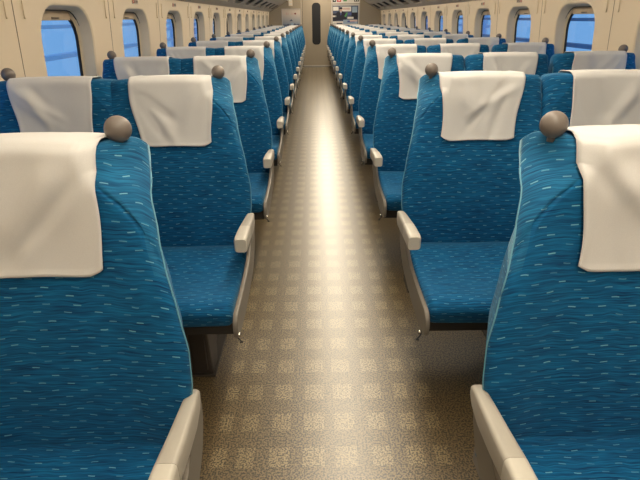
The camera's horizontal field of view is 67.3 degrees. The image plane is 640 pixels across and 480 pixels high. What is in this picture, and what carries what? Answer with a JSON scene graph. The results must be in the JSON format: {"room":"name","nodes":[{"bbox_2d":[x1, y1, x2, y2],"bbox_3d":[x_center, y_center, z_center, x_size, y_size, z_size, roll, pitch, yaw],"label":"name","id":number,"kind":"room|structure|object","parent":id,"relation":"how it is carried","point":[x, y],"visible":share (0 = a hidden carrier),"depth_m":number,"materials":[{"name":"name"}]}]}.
{"room":"train carriage","nodes":[
{"label":"train carriage","id":0,"kind":"room"},
{"bbox_2d":[0,0,268,80],"bbox_3d":[-1.330,-2.290,5.647,0.119,2.060,17.400,-1,25,0],"label":"wall","id":1,"kind":"structure","parent":0,"point":[21,46],"depth_m":2.86,"materials":[{"name":"beige plastic"}]},
{"bbox_2d":[42,5,96,75],"bbox_3d":[-1.357,-0.932,2.567,0.124,0.569,0.568,-1,25,0],"label":"window","id":2,"kind":"structure","parent":1,"relation":"in","point":[76,17],"depth_m":2.73,"materials":[{"name":"beige plastic"}]},
{"bbox_2d":[42,10,69,20],"bbox_3d":[-1.365,-1.151,2.465,0.016,0.048,0.346,-1,25,0],"label":"blind","id":3,"kind":"object","parent":2,"relation":"attached to","point":[48,15],"depth_m":2.48,"materials":[{"name":"beige plastic"}]},
{"bbox_2d":[123,9,150,56],"bbox_3d":[-1.368,-1.369,3.510,0.124,0.569,0.568,-1,25,0],"label":"window","id":4,"kind":"structure","parent":1,"relation":"in","point":[138,16],"depth_m":3.69,"materials":[{"name":"beige plastic"}]},
{"bbox_2d":[123,12,134,19],"bbox_3d":[-1.376,-1.589,3.409,0.016,0.048,0.346,-1,25,0],"label":"blind","id":5,"kind":"object","parent":4,"relation":"attached to","point":[127,15],"depth_m":3.47,"materials":[{"name":"beige plastic"}]},
{"bbox_2d":[167,11,182,46],"bbox_3d":[-1.379,-1.806,4.454,0.124,0.569,0.568,-1,25,0],"label":"window","id":6,"kind":"structure","parent":1,"relation":"in","point":[175,17],"depth_m":4.64,"materials":[{"name":"beige plastic"}]},
{"bbox_2d":[194,12,204,40],"bbox_3d":[-1.390,-2.243,5.398,0.124,0.569,0.568,-1,25,0],"label":"window","id":7,"kind":"structure","parent":1,"relation":"in","point":[198,16],"depth_m":5.58,"materials":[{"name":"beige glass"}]},
{"bbox_2d":[213,13,220,36],"bbox_3d":[-1.401,-2.680,6.341,0.124,0.569,0.568,-1,25,0],"label":"window","id":8,"kind":"structure","parent":1,"relation":"in","point":[216,18],"depth_m":6.53,"materials":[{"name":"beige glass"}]},
{"bbox_2d":[227,13,231,33],"bbox_3d":[-1.411,-3.117,7.285,0.124,0.569,0.568,-1,25,0],"label":"window","id":9,"kind":"structure","parent":1,"relation":"in","point":[229,17],"depth_m":7.47,"materials":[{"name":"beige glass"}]},
{"bbox_2d":[176,0,287,11],"bbox_3d":[-1.056,-2.812,5.322,0.533,0.350,17.553,-1,25,0],"label":"luggage rack","id":10,"kind":"object","parent":1,"relation":"attached to","point":[230,3],"visible":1,"depth_m":8.30,"materials":[{"name":"silver metal"}]},
{"bbox_2d":[237,14,240,32],"bbox_3d":[-1.422,-3.554,8.229,0.124,0.569,0.568,-1,25,0],"label":"window","id":11,"kind":"structure","parent":1,"relation":"in","point":[239,15],"depth_m":8.41,"materials":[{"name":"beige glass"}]},
{"bbox_2d":[245,14,248,30],"bbox_3d":[-1.433,-3.991,9.173,0.124,0.569,0.568,-1,25,0],"label":"window","id":12,"kind":"structure","parent":1,"relation":"in","point":[247,17],"depth_m":9.36,"materials":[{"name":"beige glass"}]},
{"bbox_2d":[252,14,254,29],"bbox_3d":[-1.444,-4.428,10.116,0.124,0.569,0.568,-1,25,0],"label":"window","id":13,"kind":"structure","parent":1,"relation":"in","point":[253,16],"depth_m":10.30,"materials":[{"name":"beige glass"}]},
{"bbox_2d":[257,15,259,28],"bbox_3d":[-1.455,-4.865,11.060,0.124,0.569,0.568,-1,25,0],"label":"window","id":14,"kind":"structure","parent":1,"relation":"in","point":[258,21],"depth_m":11.26,"materials":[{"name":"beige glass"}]},
{"bbox_2d":[269,0,380,26],"bbox_3d":[0.147,-6.117,13.524,3.600,2.450,0.080,-1,25,0],"label":"wall","id":15,"kind":"structure","parent":0,"point":[369,14],"depth_m":13.39,"materials":[{"name":"plastic"}]},
{"bbox_2d":[281,9,300,25],"bbox_3d":[-0.804,-6.204,13.416,0.530,0.450,0.021,-1,25,0],"label":"framed poster","id":16,"kind":"object","parent":15,"relation":"attached to","point":[289,16],"visible":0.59,"depth_m":13.41,"materials":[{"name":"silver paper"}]},
{"bbox_2d":[302,0,330,66],"bbox_3d":[-0.071,-5.925,13.602,0.821,1.918,0.054,-1,25,0],"label":"door","id":17,"kind":"structure","parent":15,"relation":"in","point":[316,13],"depth_m":13.58,"materials":[{"name":"laminate"}]},
{"bbox_2d":[300,0,332,23],"bbox_3d":[-0.077,-5.932,13.589,0.903,1.965,0.072,-1,25,0],"label":"trim","id":18,"kind":"structure","parent":15,"relation":"attached to","point":[300,0],"depth_m":13.36,"materials":[{"name":"metal"}]},
{"bbox_2d":[302,12,330,66],"bbox_3d":[-0.078,-5.918,13.602,0.834,1.930,0.040,-1,25,0],"label":"trim","id":19,"kind":"structure","parent":15,"relation":"attached to","point":[302,12],"depth_m":13.98,"materials":[{"name":"beige metal"}]},
{"bbox_2d":[331,4,359,24],"bbox_3d":[0.708,-6.275,13.400,0.785,0.540,0.021,-1,25,0],"label":"photo poster","id":20,"kind":"object","parent":15,"relation":"attached to","point":[343,14],"visible":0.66,"depth_m":13.39,"materials":[{"name":"multicoloured paper"}]},
{"bbox_2d":[331,0,359,3],"bbox_3d":[0.703,-6.631,13.240,0.785,0.210,0.013,-1,25,0],"label":"sign","id":21,"kind":"object","parent":15,"relation":"attached to","point":[334,1],"visible":1,"depth_m":13.26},
{"bbox_2d":[192,67,485,479],"bbox_3d":[0.251,-1.356,6.098,3.500,0.050,17.600,-1,25,0],"label":"floor","id":22,"kind":"structure","parent":0,"point":[330,377],"depth_m":2.06,"materials":[{"name":"carpet"}]},
{"bbox_2d":[0,115,202,479],"bbox_3d":[-0.757,0.420,0.866,1.024,1.148,0.708,-1,25,0],"label":"seat","id":23,"kind":"object","parent":22,"relation":"on","point":[96,380],"visible":1,"depth_m":0.94,"materials":[{"name":"fabric"}]},
{"bbox_2d":[0,443,162,479],"bbox_3d":[-0.526,0.590,0.871,0.488,0.097,0.540,-1,25,0],"label":"seat cushion","id":24,"kind":"object","parent":23,"relation":"on","point":[18,461],"depth_m":1.04,"materials":[{"name":"blue fabric"}]},
{"bbox_2d":[0,65,254,376],"bbox_3d":[-0.768,-0.017,1.809,1.024,1.148,0.708,-1,25,0],"label":"seat","id":25,"kind":"object","parent":22,"relation":"on","point":[202,201],"visible":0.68,"depth_m":1.83,"materials":[{"name":"blue fabric"}]},
{"bbox_2d":[161,245,246,326],"bbox_3d":[-0.537,0.153,1.815,0.488,0.097,0.540,-1,25,0],"label":"seat cushion","id":26,"kind":"object","parent":25,"relation":"on","point":[208,281],"depth_m":1.76,"materials":[{"name":"blue fabric"}]},
{"bbox_2d":[102,49,273,221],"bbox_3d":[-0.779,-0.454,2.753,1.024,1.148,0.708,-1,25,0],"label":"seat","id":27,"kind":"object","parent":22,"relation":"on","point":[243,72],"visible":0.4,"depth_m":2.76,"materials":[{"name":"blue fabric"}]},
{"bbox_2d":[248,172,268,212],"bbox_3d":[-0.547,-0.284,2.759,0.488,0.097,0.540,-1,25,0],"label":"seat cushion","id":28,"kind":"object","parent":27,"relation":"on","point":[259,181],"depth_m":2.67,"materials":[{"name":"blue fabric"}]},
{"bbox_2d":[156,41,283,165],"bbox_3d":[-0.790,-0.891,3.697,1.024,1.148,0.708,-1,25,0],"label":"seat","id":29,"kind":"object","parent":22,"relation":"on","point":[264,54],"visible":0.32,"depth_m":3.71,"materials":[{"name":"blue fabric"}]},
{"bbox_2d":[272,135,279,159],"bbox_3d":[-0.558,-0.721,3.702,0.488,0.097,0.540,-1,25,0],"label":"seat cushion","id":30,"kind":"object","parent":29,"relation":"on","point":[275,138],"depth_m":3.58,"materials":[{"name":"blue fabric"}]},
{"bbox_2d":[188,36,289,134],"bbox_3d":[-0.801,-1.328,4.641,1.024,1.148,0.708,-1,25,0],"label":"seat","id":31,"kind":"object","parent":22,"relation":"on","point":[275,45],"visible":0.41,"depth_m":4.66,"materials":[{"name":"blue fabric"}]},
{"bbox_2d":[282,112,286,128],"bbox_3d":[-0.569,-1.158,4.646,0.488,0.097,0.540,-1,25,0],"label":"seat cushion","id":32,"kind":"object","parent":31,"relation":"on","point":[284,115],"depth_m":4.53,"materials":[{"name":"blue fabric"}]},
{"bbox_2d":[210,33,293,113],"bbox_3d":[-0.811,-1.765,5.584,1.024,1.148,0.708,-1,25,0],"label":"seat","id":33,"kind":"object","parent":22,"relation":"on","point":[282,39],"visible":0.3,"depth_m":5.60,"materials":[{"name":"blue fabric"}]},
{"bbox_2d":[225,31,296,98],"bbox_3d":[-0.822,-2.202,6.528,1.024,1.148,0.708,-1,25,0],"label":"seat","id":34,"kind":"object","parent":22,"relation":"on","point":[287,36],"visible":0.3,"depth_m":6.55,"materials":[{"name":"blue fabric"}]},
{"bbox_2d":[236,29,298,88],"bbox_3d":[-0.833,-2.639,7.472,1.024,1.148,0.708,-1,25,0],"label":"seat","id":35,"kind":"object","parent":22,"relation":"on","point":[290,30],"visible":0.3,"depth_m":7.49,"materials":[{"name":"blue fabric"}]},
{"bbox_2d":[245,28,300,80],"bbox_3d":[-0.844,-3.076,8.415,1.024,1.148,0.708,-1,25,0],"label":"seat","id":36,"kind":"object","parent":22,"relation":"on","point":[247,29],"visible":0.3,"depth_m":8.44,"materials":[{"name":"blue fabric"}]},
{"bbox_2d":[253,27,301,73],"bbox_3d":[-0.855,-3.513,9.359,1.024,1.148,0.708,-1,25,0],"label":"seat","id":37,"kind":"object","parent":22,"relation":"on","point":[254,28],"visible":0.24,"depth_m":9.38,"materials":[{"name":"blue fabric"}]},
{"bbox_2d":[259,26,303,67],"bbox_3d":[-0.866,-3.950,10.303,1.024,1.148,0.708,-1,25,0],"label":"seat","id":38,"kind":"object","parent":22,"relation":"on","point":[259,26],"visible":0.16,"depth_m":10.33,"materials":[{"name":"blue fabric"}]},
{"bbox_2d":[263,25,303,63],"bbox_3d":[-0.876,-4.387,11.246,1.024,1.148,0.708,-1,25,0],"label":"seat","id":39,"kind":"object","parent":22,"relation":"on","point":[298,25],"visible":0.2,"depth_m":11.27,"materials":[{"name":"blue fabric"}]},
{"bbox_2d":[267,25,304,59],"bbox_3d":[-0.887,-4.824,12.190,1.024,1.148,0.708,-1,25,0],"label":"seat","id":40,"kind":"object","parent":22,"relation":"on","point":[267,25],"visible":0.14,"depth_m":12.21,"materials":[{"name":"blue fabric"}]},
{"bbox_2d":[271,24,305,47],"bbox_3d":[-0.898,-5.260,13.134,1.024,1.148,0.708,-1,25,0],"label":"seat","id":41,"kind":"object","parent":22,"relation":"on","point":[271,24],"visible":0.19,"depth_m":13.16,"materials":[{"name":"blue fabric"}]},
{"bbox_2d":[326,23,380,57],"bbox_3d":[0.970,-5.287,13.143,1.587,1.148,0.708,-1,25,0],"label":"seat","id":42,"kind":"object","parent":22,"relation":"on","point":[379,23],"visible":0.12,"depth_m":13.15,"materials":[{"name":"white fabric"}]},
{"bbox_2d":[327,24,386,60],"bbox_3d":[0.981,-4.851,12.199,1.587,1.148,0.708,-1,25,0],"label":"seat","id":43,"kind":"object","parent":22,"relation":"on","point":[331,24],"visible":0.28,"depth_m":12.18,"materials":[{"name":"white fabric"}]},
{"bbox_2d":[328,24,391,63],"bbox_3d":[0.992,-4.413,11.255,1.587,1.148,0.708,-1,25,0],"label":"seat","id":44,"kind":"object","parent":22,"relation":"on","point":[333,27],"visible":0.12,"depth_m":11.26,"materials":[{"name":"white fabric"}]},
{"bbox_2d":[330,25,398,68],"bbox_3d":[1.003,-3.977,10.312,1.587,1.148,0.708,-1,25,0],"label":"seat","id":45,"kind":"object","parent":22,"relation":"on","point":[335,26],"visible":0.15,"depth_m":10.30,"materials":[{"name":"blue fabric"}]},
{"bbox_2d":[331,25,407,73],"bbox_3d":[1.014,-3.540,9.368,1.587,1.148,0.708,-1,25,0],"label":"seat","id":46,"kind":"object","parent":22,"relation":"on","point":[406,26],"visible":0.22,"depth_m":9.35,"materials":[{"name":"blue fabric"}]},
{"bbox_2d":[333,26,419,80],"bbox_3d":[1.024,-3.103,8.424,1.587,1.148,0.708,-1,25,0],"label":"seat","id":47,"kind":"object","parent":22,"relation":"on","point":[416,27],"visible":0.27,"depth_m":8.41,"materials":[{"name":"blue fabric"}]},
{"bbox_2d":[335,27,432,88],"bbox_3d":[1.035,-2.666,7.481,1.587,1.148,0.708,-1,25,0],"label":"seat","id":48,"kind":"object","parent":22,"relation":"on","point":[337,68],"visible":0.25,"depth_m":7.47,"materials":[{"name":"blue fabric"}]},
{"bbox_2d":[338,29,450,98],"bbox_3d":[1.046,-2.229,6.537,1.587,1.148,0.708,-1,25,0],"label":"seat","id":49,"kind":"object","parent":22,"relation":"on","point":[433,33],"visible":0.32,"depth_m":6.53,"materials":[{"name":"blue fabric"}]},
{"bbox_2d":[342,31,473,113],"bbox_3d":[1.057,-1.792,5.593,1.587,1.148,0.708,-1,25,0],"label":"seat","id":50,"kind":"object","parent":22,"relation":"on","point":[354,38],"visible":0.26,"depth_m":5.58,"materials":[{"name":"blue fabric"}]},
{"bbox_2d":[348,33,505,133],"bbox_3d":[1.068,-1.355,4.649,1.587,1.148,0.708,-1,25,0],"label":"seat","id":51,"kind":"object","parent":22,"relation":"on","point":[362,45],"visible":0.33,"depth_m":4.64,"materials":[{"name":"blue fabric"}]},
{"bbox_2d":[353,111,358,128],"bbox_3d":[0.567,-1.174,4.651,0.488,0.097,0.540,-1,25,0],"label":"seat cushion","id":52,"kind":"object","parent":51,"relation":"on","point":[355,126],"depth_m":4.47,"materials":[{"name":"blue fabric"}]},
{"bbox_2d":[356,38,554,164],"bbox_3d":[1.079,-0.918,3.706,1.587,1.148,0.708,-1,25,0],"label":"seat","id":53,"kind":"object","parent":22,"relation":"on","point":[376,55],"visible":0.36,"depth_m":3.70,"materials":[{"name":"blue fabric"}]},
{"bbox_2d":[362,134,372,158],"bbox_3d":[0.578,-0.737,3.708,0.488,0.097,0.540,-1,25,0],"label":"seat cushion","id":54,"kind":"object","parent":53,"relation":"on","point":[367,139],"depth_m":3.61,"materials":[{"name":"blue fabric"}]},
{"bbox_2d":[370,44,635,219],"bbox_3d":[1.089,-0.481,2.762,1.587,1.148,0.708,-1,25,0],"label":"seat","id":55,"kind":"object","parent":22,"relation":"on","point":[397,100],"visible":0.3,"depth_m":2.76,"materials":[{"name":"blue fabric"}]},
{"bbox_2d":[378,171,403,210],"bbox_3d":[0.588,-0.300,2.764,0.488,0.097,0.540,-1,25,0],"label":"seat cushion","id":56,"kind":"object","parent":55,"relation":"on","point":[389,182],"depth_m":2.66,"materials":[{"name":"blue fabric"}]},
{"bbox_2d":[397,63,639,339],"bbox_3d":[1.100,-0.044,1.818,1.587,1.148,0.708,-1,25,0],"label":"seat","id":57,"kind":"object","parent":22,"relation":"on","point":[460,195],"visible":0.68,"depth_m":1.84,"materials":[{"name":"blue fabric"}]},
{"bbox_2d":[410,241,509,322],"bbox_3d":[0.599,0.137,1.820,0.488,0.097,0.540,-1,25,0],"label":"seat cushion","id":58,"kind":"object","parent":57,"relation":"on","point":[451,281],"depth_m":1.76,"materials":[{"name":"blue fabric"}]},
{"bbox_2d":[470,111,639,479],"bbox_3d":[1.111,0.393,0.875,1.587,1.148,0.708,-1,25,0],"label":"seat","id":59,"kind":"object","parent":22,"relation":"on","point":[558,396],"visible":1,"depth_m":0.95,"materials":[{"name":"fabric"}]},
{"bbox_2d":[515,435,639,479],"bbox_3d":[0.610,0.574,0.877,0.488,0.097,0.540,-1,25,0],"label":"seat cushion","id":60,"kind":"object","parent":59,"relation":"on","point":[551,457],"depth_m":1.03,"materials":[{"name":"blue fabric"}]},
{"bbox_2d":[381,0,639,52],"bbox_3d":[1.799,-2.336,5.662,0.119,2.060,17.400,-1,25,0],"label":"wall","id":61,"kind":"structure","parent":0,"point":[613,29],"depth_m":3.90,"materials":[{"name":"beige plastic"}]},
{"bbox_2d":[388,13,390,25],"bbox_3d":[1.787,-5.349,12.019,0.124,0.569,0.568,-1,25,0],"label":"window","id":62,"kind":"structure","parent":61,"relation":"in","point":[389,14],"depth_m":12.21,"materials":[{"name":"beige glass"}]},
{"bbox_2d":[394,13,397,25],"bbox_3d":[1.797,-4.912,11.076,0.124,0.569,0.568,-1,25,0],"label":"window","id":63,"kind":"structure","parent":61,"relation":"in","point":[396,15],"depth_m":11.26,"materials":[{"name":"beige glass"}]},
{"bbox_2d":[402,13,405,26],"bbox_3d":[1.808,-4.475,10.132,0.124,0.569,0.568,-1,25,0],"label":"window","id":64,"kind":"structure","parent":61,"relation":"in","point":[403,14],"depth_m":10.31,"materials":[{"name":"beige plastic"}]},
{"bbox_2d":[410,12,414,27],"bbox_3d":[1.819,-4.038,9.188,0.124,0.569,0.568,-1,25,0],"label":"window","id":65,"kind":"structure","parent":61,"relation":"in","point":[412,19],"depth_m":9.38,"materials":[{"name":"beige plastic"}]},
{"bbox_2d":[364,0,476,9],"bbox_3d":[1.514,-2.849,5.334,0.531,0.350,17.553,-1,25,0],"label":"luggage rack","id":66,"kind":"object","parent":61,"relation":"attached to","point":[380,3],"visible":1,"depth_m":9.31,"materials":[{"name":"silver metal"}]},
{"bbox_2d":[421,12,426,29],"bbox_3d":[1.830,-3.601,8.245,0.124,0.569,0.568,-1,25,0],"label":"window","id":67,"kind":"structure","parent":61,"relation":"in","point":[424,14],"depth_m":8.43,"materials":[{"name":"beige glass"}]},
{"bbox_2d":[434,11,442,30],"bbox_3d":[1.841,-3.164,7.301,0.124,0.569,0.568,-1,25,0],"label":"window","id":68,"kind":"structure","parent":61,"relation":"in","point":[438,14],"depth_m":7.48,"materials":[{"name":"beige plastic"}]},
{"bbox_2d":[452,10,462,33],"bbox_3d":[1.852,-2.727,6.357,0.124,0.569,0.568,-1,25,0],"label":"window","id":69,"kind":"structure","parent":61,"relation":"in","point":[457,13],"depth_m":6.53,"materials":[{"name":"beige plastic"}]},
{"bbox_2d":[474,8,489,36],"bbox_3d":[1.863,-2.290,5.413,0.124,0.569,0.568,-1,25,0],"label":"window","id":70,"kind":"structure","parent":61,"relation":"in","point":[481,13],"depth_m":5.59,"materials":[{"name":"beige plastic"}]},
{"bbox_2d":[506,6,529,42],"bbox_3d":[1.873,-1.853,4.470,0.124,0.569,0.568,-1,25,0],"label":"window","id":71,"kind":"structure","parent":61,"relation":"in","point":[515,12],"depth_m":4.64,"materials":[{"name":"beige plastic"}]},
{"bbox_2d":[519,9,529,14],"bbox_3d":[1.876,-2.072,4.368,0.016,0.048,0.346,-1,25,0],"label":"blind","id":72,"kind":"object","parent":71,"relation":"attached to","point":[521,11],"depth_m":4.41,"materials":[{"name":"beige plastic"}]},
{"bbox_2d":[554,3,593,53],"bbox_3d":[1.884,-1.416,3.526,0.124,0.569,0.568,-1,25,0],"label":"window","id":73,"kind":"structure","parent":61,"relation":"in","point":[567,12],"depth_m":3.69,"materials":[{"name":"beige plastic"}]},
{"bbox_2d":[572,7,593,13],"bbox_3d":[1.886,-1.636,3.425,0.016,0.048,0.346,-1,25,0],"label":"blind","id":74,"kind":"object","parent":73,"relation":"attached to","point":[575,10],"depth_m":3.45,"materials":[{"name":"beige plastic"}]},
{"bbox_2d":[634,24,639,68],"bbox_3d":[1.895,-0.979,2.582,0.124,0.569,0.568,-1,25,0],"label":"window","id":75,"kind":"structure","parent":61,"relation":"in","point":[637,45],"depth_m":2.83,"materials":[{"name":"beige plastic"}]},
{"label":"outside","id":76,"kind":"structure","parent":0,"visible":0},
{"bbox_2d":[415,15,490,33],"bbox_3d":[5.166,-9.233,21.132,0.100,3.100,14.000,-1,25,0],"label":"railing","id":77,"kind":"object","parent":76,"point":[485,22],"visible":0.02,"depth_m":15.24,"materials":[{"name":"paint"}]},
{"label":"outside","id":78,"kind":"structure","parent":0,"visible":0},
{"bbox_2d":[166,19,213,46],"bbox_3d":[-5.433,-9.080,21.081,0.100,3.100,14.000,-1,25,0],"label":"railing","id":79,"kind":"object","parent":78,"point":[170,27],"visible":0.1,"depth_m":17.46,"materials":[{"name":"paint"}]},
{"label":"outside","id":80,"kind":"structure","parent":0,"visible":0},
{"bbox_2d":[41,21,213,61],"bbox_3d":[-3.965,-4.569,11.064,0.290,3.500,36.000,-1,25,0],"label":"fence","id":81,"kind":"object","parent":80,"point":[53,57],"visible":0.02,"depth_m":7.41,"materials":[{"name":"paint"}]},
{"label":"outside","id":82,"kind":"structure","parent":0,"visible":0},
{"bbox_2d":[415,16,594,49],"bbox_3d":[4.425,-4.690,11.104,0.290,3.500,36.000,-1,25,0],"label":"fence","id":83,"kind":"object","parent":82,"point":[569,44],"visible":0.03,"depth_m":8.49,"materials":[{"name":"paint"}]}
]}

